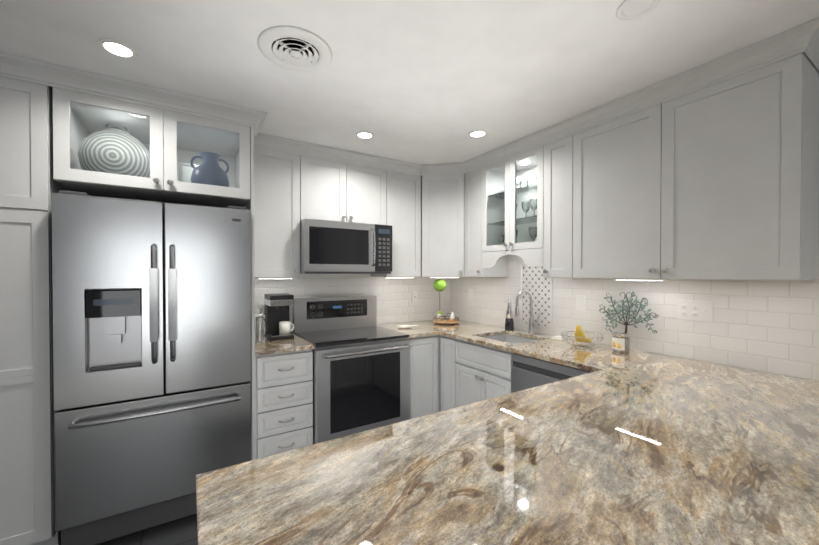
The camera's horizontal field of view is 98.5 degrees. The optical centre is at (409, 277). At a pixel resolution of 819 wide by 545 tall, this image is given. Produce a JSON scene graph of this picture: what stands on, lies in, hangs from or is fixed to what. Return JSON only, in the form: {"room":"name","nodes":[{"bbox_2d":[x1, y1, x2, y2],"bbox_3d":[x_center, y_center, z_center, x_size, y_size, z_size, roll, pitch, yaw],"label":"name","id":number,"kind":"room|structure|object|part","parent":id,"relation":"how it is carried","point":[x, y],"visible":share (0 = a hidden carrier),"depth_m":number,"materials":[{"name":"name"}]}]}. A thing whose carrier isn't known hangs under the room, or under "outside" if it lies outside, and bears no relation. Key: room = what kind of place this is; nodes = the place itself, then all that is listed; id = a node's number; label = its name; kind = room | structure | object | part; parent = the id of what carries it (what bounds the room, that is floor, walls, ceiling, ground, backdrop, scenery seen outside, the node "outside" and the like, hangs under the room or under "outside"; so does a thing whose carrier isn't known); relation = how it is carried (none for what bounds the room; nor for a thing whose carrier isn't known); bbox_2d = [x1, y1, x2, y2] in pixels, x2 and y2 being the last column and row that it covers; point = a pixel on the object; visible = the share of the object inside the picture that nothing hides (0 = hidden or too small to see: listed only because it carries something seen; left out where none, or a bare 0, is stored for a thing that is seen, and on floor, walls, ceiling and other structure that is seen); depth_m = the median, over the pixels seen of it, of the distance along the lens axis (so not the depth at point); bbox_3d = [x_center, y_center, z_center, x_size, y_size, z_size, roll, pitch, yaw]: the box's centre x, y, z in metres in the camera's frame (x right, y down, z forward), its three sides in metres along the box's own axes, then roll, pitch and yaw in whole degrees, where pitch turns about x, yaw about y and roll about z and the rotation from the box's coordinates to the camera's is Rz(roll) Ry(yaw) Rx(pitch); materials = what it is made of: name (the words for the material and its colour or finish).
{"room":"kitchen","nodes":[
{"label":"kitchen","id":0,"kind":"room"},
{"bbox_2d":[60,514,197,544],"bbox_3d":[0.127,1.424,0.438,4.500,0.030,5.800,0,1,-32],"label":"floor","id":1,"kind":"structure","parent":0,"point":[181,531],"depth_m":1.91,"materials":[{"name":"tile"}]},
{"bbox_2d":[0,76,68,544],"bbox_3d":[-2.212,0.228,1.845,0.644,2.335,0.690,0,1,-32],"label":"pantry cabinet","id":2,"kind":"object","parent":1,"relation":"on","point":[29,185],"visible":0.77,"depth_m":1.69,"materials":[{"name":"paint"}]},
{"bbox_2d":[52,190,251,544],"bbox_3d":[-1.513,0.485,2.209,0.862,1.813,0.740,0,1,-32],"label":"refrigerator","id":3,"kind":"object","parent":1,"relation":"on","point":[164,351],"depth_m":1.86,"materials":[{"name":"silver metal"}]},
{"bbox_3d":[-1.353,0.468,1.952,0.862,1.773,0.135,0,1,-32],"label":"refrigerator door","id":4,"kind":"part","parent":3,"relation":"part of","materials":[{"name":"silver metal"}]},
{"bbox_2d":[68,219,241,429],"bbox_3d":[-1.311,0.189,1.886,0.749,1.058,0.124,0,1,-32],"label":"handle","id":5,"kind":"object","parent":3,"relation":"attached to","point":[114,309],"visible":0.96,"depth_m":1.81,"materials":[{"name":"silver metal"}]},
{"bbox_2d":[53,87,254,459],"bbox_3d":[-1.532,0.224,2.253,0.910,2.335,0.720,0,1,-32],"label":"tall cabinet","id":6,"kind":"object","parent":1,"relation":"on","point":[169,140],"visible":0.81,"depth_m":2.04,"materials":[{"name":"paint"}]},
{"bbox_2d":[77,124,149,177],"bbox_3d":[-1.667,-0.675,2.018,0.336,0.349,0.336,0,1,-32],"label":"mosaic vase","id":7,"kind":"object","parent":6,"relation":"in","point":[129,153],"depth_m":1.90,"materials":[{"name":"white ceramic"}]},
{"bbox_2d":[179,162,197,182],"bbox_3d":[-1.424,-0.629,2.345,0.180,0.248,0.055,0,1,-32],"label":"picture frame","id":8,"kind":"object","parent":6,"relation":"in","point":[184,171],"depth_m":2.32,"materials":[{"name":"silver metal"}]},
{"bbox_2d":[190,152,228,186],"bbox_3d":[-1.262,-0.637,2.237,0.216,0.270,0.216,0,1,-32],"label":"ceramic jug","id":9,"kind":"object","parent":6,"relation":"in","point":[211,168],"depth_m":2.18,"materials":[{"name":"blue ceramic"}]},
{"bbox_2d":[255,350,312,458],"bbox_3d":[-0.998,0.948,2.633,0.387,0.880,0.652,0,1,-32],"label":"drawers","id":10,"kind":"object","parent":1,"relation":"on","point":[283,402],"visible":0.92,"depth_m":2.38,"materials":[{"name":"paint"}]},
{"bbox_2d":[292,295,409,443],"bbox_3d":[-0.474,0.782,2.886,0.762,1.204,0.732,0,1,-32],"label":"range","id":11,"kind":"object","parent":1,"relation":"on","point":[361,371],"visible":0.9,"depth_m":2.68,"materials":[{"name":"silver metal"}]},
{"bbox_2d":[406,335,439,418],"bbox_3d":[-0.030,0.942,3.243,0.362,0.880,0.648,0,1,-32],"label":"base cabinet","id":12,"kind":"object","parent":1,"relation":"on","point":[424,375],"depth_m":3.00,"materials":[{"name":"paint"}]},
{"bbox_2d":[440,335,513,411],"bbox_3d":[0.720,0.945,2.902,0.648,0.880,0.823,0,1,-32],"label":"base cabinet","id":13,"kind":"object","parent":1,"relation":"on","point":[470,372],"visible":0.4,"depth_m":2.74,"materials":[{"name":"paint"}]},
{"bbox_2d":[511,353,590,392],"bbox_3d":[1.097,0.954,2.294,0.600,0.874,0.598,0,1,-32],"label":"dishwasher","id":14,"kind":"object","parent":1,"relation":"on","point":[527,372],"visible":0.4,"depth_m":2.22,"materials":[{"name":"silver metal"}]},
{"bbox_3d":[0.695,0.961,1.288,2.410,0.880,0.654,0,1,-32],"label":"base cabinet","id":15,"kind":"object","parent":1,"relation":"on","visible":0},
{"bbox_2d":[255,332,313,355],"bbox_3d":[-1.002,0.489,2.637,0.389,0.032,0.638,0,1,-32],"label":"countertop","id":16,"kind":"structure","parent":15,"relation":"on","point":[298,343],"depth_m":2.45,"materials":[{"name":"stone"}]},
{"bbox_2d":[255,308,267,342],"bbox_3d":[-1.083,0.350,2.567,0.084,0.244,0.111,0,1,-32],"label":"press","id":17,"kind":"object","parent":16,"relation":"on","point":[261,327],"visible":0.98,"depth_m":2.55,"materials":[{"name":"silver metal"}]},
{"bbox_2d":[264,293,293,340],"bbox_3d":[-1.017,0.303,2.750,0.176,0.335,0.253,0,1,-32],"label":"coffee maker","id":18,"kind":"object","parent":16,"relation":"on","point":[276,309],"visible":0.81,"depth_m":2.73,"materials":[{"name":"black plastic"}]},
{"bbox_2d":[279,321,293,334],"bbox_3d":[-0.946,0.390,2.723,0.114,0.092,0.084,0,1,-32],"label":"coffee mug","id":19,"kind":"object","parent":18,"relation":"on","point":[284,327],"visible":1,"depth_m":2.68,"materials":[{"name":"white ceramic"}]},
{"bbox_2d":[377,322,435,338],"bbox_3d":[-0.059,0.483,3.226,0.303,0.032,0.642,0,1,-32],"label":"countertop","id":20,"kind":"structure","parent":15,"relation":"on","point":[414,331],"depth_m":3.15,"materials":[{"name":"stone"}]},
{"bbox_2d":[398,325,417,327],"bbox_3d":[-0.025,0.452,3.248,0.167,0.027,0.128,0,1,-32],"label":"dish","id":21,"kind":"object","parent":20,"relation":"on","point":[404,326],"visible":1,"depth_m":3.23,"materials":[{"name":"white ceramic"}]},
{"bbox_2d":[420,320,475,327],"bbox_3d":[0.364,0.480,3.487,0.390,0.032,0.651,0,1,-32],"label":"countertop","id":22,"kind":"structure","parent":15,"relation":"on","point":[462,324],"depth_m":3.46,"materials":[{"name":"stone"}]},
{"bbox_2d":[433,313,458,323],"bbox_3d":[0.366,0.419,3.529,0.260,0.088,0.260,0,1,-32],"label":"decorative tray","id":23,"kind":"object","parent":22,"relation":"on","point":[447,321],"visible":0.81,"depth_m":3.44,"materials":[{"name":"beige wood"}]},
{"bbox_2d":[433,279,445,319],"bbox_3d":[0.304,0.225,3.540,0.129,0.414,0.127,0,1,-32],"label":"topiary","id":24,"kind":"object","parent":23,"relation":"on","point":[439,285],"visible":1,"depth_m":3.50,"materials":[{"name":"green plant"}]},
{"bbox_2d":[449,310,454,320],"bbox_3d":[0.415,0.382,3.503,0.107,0.100,0.087,0,1,-32],"label":"figurine","id":25,"kind":"object","parent":23,"relation":"on","point":[452,316],"visible":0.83,"depth_m":3.52,"materials":[{"name":"white ceramic"}]},
{"bbox_2d":[196,364,818,544],"bbox_3d":[0.493,0.505,0.938,1.800,0.032,0.994,0,1,-32],"label":"countertop","id":26,"kind":"structure","parent":15,"relation":"on","point":[634,447],"depth_m":0.86,"materials":[{"name":"stone"}]},
{"bbox_2d":[404,321,818,415],"bbox_3d":[0.989,0.490,2.462,0.661,0.032,3.050,0,1,-32],"label":"countertop","id":27,"kind":"structure","parent":15,"relation":"on","point":[548,349],"depth_m":2.16,"materials":[{"name":"stone"}]},
{"bbox_2d":[505,299,513,330],"bbox_3d":[0.881,0.333,3.113,0.080,0.268,0.080,0,1,-32],"label":"soap dispenser","id":28,"kind":"object","parent":27,"relation":"on","point":[509,323],"visible":1,"depth_m":3.09,"materials":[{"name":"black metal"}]},
{"bbox_2d":[484,334,538,343],"bbox_3d":[0.793,0.634,2.795,0.432,0.260,0.482,0,1,-32],"label":"sink","id":29,"kind":"object","parent":27,"relation":"in","point":[507,338],"visible":0.02,"depth_m":3.02,"materials":[{"name":"silver metal"}]},
{"bbox_2d":[515,290,540,333],"bbox_3d":[0.958,0.286,2.858,0.216,0.366,0.118,0,1,-32],"label":"faucet","id":30,"kind":"object","parent":27,"relation":"on","point":[531,324],"visible":1,"depth_m":2.90,"materials":[{"name":"silver metal"}]},
{"bbox_2d":[551,336,566,339],"bbox_3d":[1.132,0.460,2.675,0.060,0.022,0.090,0,1,-32],"label":"soap dish","id":31,"kind":"object","parent":27,"relation":"on","point":[557,337],"visible":0.85,"depth_m":2.66,"materials":[{"name":"white ceramic"}]},
{"bbox_2d":[560,331,604,348],"bbox_3d":[1.169,0.430,2.391,0.275,0.088,0.275,0,1,-32],"label":"fruit bowl","id":32,"kind":"object","parent":27,"relation":"on","point":[589,338],"visible":0.96,"depth_m":2.37,"materials":[{"name":"silver metal"}]},
{"bbox_2d":[575,325,591,342],"bbox_3d":[1.159,0.382,2.393,0.160,0.135,0.105,0,1,-32],"label":"bananas","id":33,"kind":"object","parent":32,"relation":"in","point":[579,332],"visible":0.83,"depth_m":2.34,"materials":[{"name":"yellow food"}]},
{"bbox_2d":[612,332,629,352],"bbox_3d":[1.345,0.414,2.248,0.102,0.122,0.100,0,1,-32],"label":"candle jar","id":34,"kind":"object","parent":27,"relation":"on","point":[620,342],"visible":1,"depth_m":2.21,"materials":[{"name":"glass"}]},
{"bbox_2d":[0,0,818,164],"bbox_3d":[0.127,-1.010,0.414,4.500,0.020,5.800,0,1,-32],"label":"ceiling","id":35,"kind":"structure","parent":0,"point":[422,82],"depth_m":1.61,"materials":[{"name":"paint"}]},
{"bbox_2d":[97,39,137,58],"bbox_3d":[-1.292,-1.009,1.566,0.140,0.006,0.140,0,1,-32],"label":"recessed light","id":36,"kind":"object","parent":35,"relation":"in","point":[117,48],"visible":1,"depth_m":1.56,"materials":[{"name":"white plastic"}]},
{"bbox_2d":[257,26,331,71],"bbox_3d":[-0.506,-0.999,1.575,0.316,0.026,0.316,0,1,-32],"label":"ceiling vent","id":37,"kind":"object","parent":35,"relation":"in","point":[295,49],"visible":1,"depth_m":1.55,"materials":[{"name":"white plastic"}]},
{"bbox_2d":[355,131,374,138],"bbox_3d":[-0.321,-1.018,2.540,0.140,0.006,0.140,0,1,-32],"label":"recessed light","id":38,"kind":"object","parent":35,"relation":"in","point":[364,135],"visible":1,"depth_m":2.54,"materials":[{"name":"white plastic"}]},
{"bbox_2d":[468,130,487,137],"bbox_3d":[0.486,-1.018,2.515,0.140,0.006,0.140,0,1,-32],"label":"recessed light","id":39,"kind":"object","parent":35,"relation":"in","point":[477,133],"visible":1,"depth_m":2.50,"materials":[{"name":"white plastic"}]},
{"bbox_2d":[616,0,659,19],"bbox_3d":[0.849,-1.006,1.315,0.140,0.006,0.140,0,1,-32],"label":"recessed light","id":40,"kind":"object","parent":35,"relation":"in","point":[630,9],"visible":1,"depth_m":1.32,"materials":[{"name":"white plastic"}]},
{"bbox_2d":[599,291,658,332],"bbox_3d":[1.400,0.281,2.278,0.012,0.390,0.368,0,1,-32],"label":"tree sculpture","id":41,"kind":"object","parent":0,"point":[641,307],"visible":1,"depth_m":2.27,"materials":[{"name":"green plant"}]},
{"bbox_3d":[-1.387,0.180,2.840,4.500,2.410,0.100,0,1,-32],"label":"wall","id":42,"kind":"structure","parent":0,"visible":0},
{"bbox_2d":[254,147,299,278],"bbox_3d":[-1.081,-0.468,2.745,0.380,0.962,0.355,0,1,-32],"label":"upper cabinet","id":43,"kind":"object","parent":42,"relation":"attached to","point":[276,214],"visible":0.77,"depth_m":2.64,"materials":[{"name":"paint"}]},
{"bbox_2d":[300,155,385,224],"bbox_3d":[-0.599,-0.698,3.045,0.753,0.507,0.355,0,1,-32],"label":"upper cabinet","id":44,"kind":"object","parent":42,"relation":"attached to","point":[336,191],"visible":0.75,"depth_m":2.90,"materials":[{"name":"paint"}]},
{"bbox_2d":[300,218,391,273],"bbox_3d":[-0.564,-0.234,2.992,0.751,0.413,0.486,0,1,-32],"label":"microwave","id":45,"kind":"object","parent":44,"relation":"attached to","point":[332,247],"visible":1,"depth_m":2.80,"materials":[{"name":"silver metal"}]},
{"bbox_2d":[255,274,450,332],"bbox_3d":[-0.442,0.000,3.367,2.120,1.040,0.008,0,1,-32],"label":"wall tile","id":46,"kind":"structure","parent":42,"relation":"attached to","point":[395,304],"depth_m":3.46,"materials":[{"name":"white tile"}]},
{"bbox_2d":[412,291,417,302],"bbox_3d":[0.059,0.208,3.668,0.070,0.115,0.017,0,1,-32],"label":"switch plate","id":47,"kind":"object","parent":46,"relation":"attached to","point":[414,296],"visible":1,"depth_m":3.67,"materials":[{"name":"white plastic"}]},
{"bbox_2d":[371,170,420,277],"bbox_3d":[-0.124,-0.474,3.345,0.365,0.962,0.355,0,1,-32],"label":"upper cabinet","id":48,"kind":"object","parent":42,"relation":"attached to","point":[403,205],"visible":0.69,"depth_m":3.23,"materials":[{"name":"paint"}]},
{"bbox_2d":[420,173,464,277],"bbox_3d":[0.362,-0.475,3.491,0.614,0.962,0.621,0,1,-32],"label":"upper cabinet","id":49,"kind":"object","parent":42,"relation":"attached to","point":[442,226],"visible":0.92,"depth_m":3.27,"materials":[{"name":"paint"}]},
{"bbox_2d":[0,17,818,175],"bbox_3d":[-0.283,-0.968,1.621,3.690,0.086,2.445,0,1,-32],"label":"crown molding","id":50,"kind":"structure","parent":49,"relation":"attached to","point":[801,38],"depth_m":1.91,"materials":[{"name":"paint"}]},
{"bbox_3d":[2.018,0.193,1.552,0.100,2.410,5.700,0,1,-32],"label":"wall","id":51,"kind":"structure","parent":0,"visible":0},
{"bbox_2d":[464,168,507,276],"bbox_3d":[0.688,-0.478,3.219,0.355,0.950,0.226,0,1,-32],"label":"upper cabinet","id":52,"kind":"object","parent":51,"relation":"attached to","point":[473,227],"visible":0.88,"depth_m":3.14,"materials":[{"name":"paint"}]},
{"bbox_2d":[482,146,543,267],"bbox_3d":[0.914,-0.513,2.859,0.355,0.873,0.619,0,1,-32],"label":"glass display cabinet","id":53,"kind":"object","parent":51,"relation":"attached to","point":[497,220],"visible":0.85,"depth_m":2.89,"materials":[{"name":"paint"}]},
{"bbox_2d":[498,170,536,244],"bbox_3d":[0.936,-0.539,2.856,0.174,0.618,0.522,0,1,-32],"label":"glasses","id":54,"kind":"object","parent":53,"relation":"in","point":[533,208],"depth_m":2.85,"materials":[{"name":"clear glass"}]},
{"bbox_2d":[543,135,572,277],"bbox_3d":[1.139,-0.471,2.500,0.355,0.950,0.225,0,1,-32],"label":"upper cabinet","id":55,"kind":"object","parent":51,"relation":"attached to","point":[558,216],"visible":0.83,"depth_m":2.42,"materials":[{"name":"paint"}]},
{"bbox_2d":[451,255,818,380],"bbox_3d":[1.308,0.148,2.582,0.008,0.760,3.200,0,1,-32],"label":"wall tiles","id":56,"kind":"structure","parent":51,"relation":"attached to","point":[769,326],"depth_m":2.05,"materials":[{"name":"white tile"}]},
{"bbox_2d":[468,289,472,299],"bbox_3d":[0.627,0.178,3.644,0.017,0.115,0.070,0,1,-32],"label":"light switch","id":57,"kind":"object","parent":56,"relation":"attached to","point":[470,294],"visible":1,"depth_m":3.65,"materials":[{"name":"white plastic"}]},
{"bbox_2d":[520,264,552,328],"bbox_3d":[1.059,0.148,2.963,0.008,0.528,0.320,0,1,-32],"label":"mosaic tile panel","id":58,"kind":"object","parent":56,"relation":"attached to","point":[536,284],"depth_m":2.96,"materials":[{"name":"white tile"}]},
{"bbox_2d":[576,295,584,310],"bbox_3d":[1.268,0.195,2.622,0.017,0.115,0.070,0,1,-32],"label":"light switch","id":59,"kind":"object","parent":56,"relation":"attached to","point":[580,303],"visible":1,"depth_m":2.62,"materials":[{"name":"white plastic"}]},
{"bbox_2d":[677,300,712,321],"bbox_3d":[1.638,0.193,2.032,0.017,0.115,0.168,0,1,-32],"label":"electrical outlet plate","id":60,"kind":"object","parent":56,"relation":"attached to","point":[694,310],"visible":1,"depth_m":2.03,"materials":[{"name":"white plastic"}]},
{"bbox_2d":[573,52,818,280],"bbox_3d":[1.472,-0.460,1.970,0.355,0.962,1.023,0,1,-32],"label":"upper cabinet","id":61,"kind":"object","parent":51,"relation":"attached to","point":[719,180],"visible":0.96,"depth_m":1.72,"materials":[{"name":"paint"}]}
]}

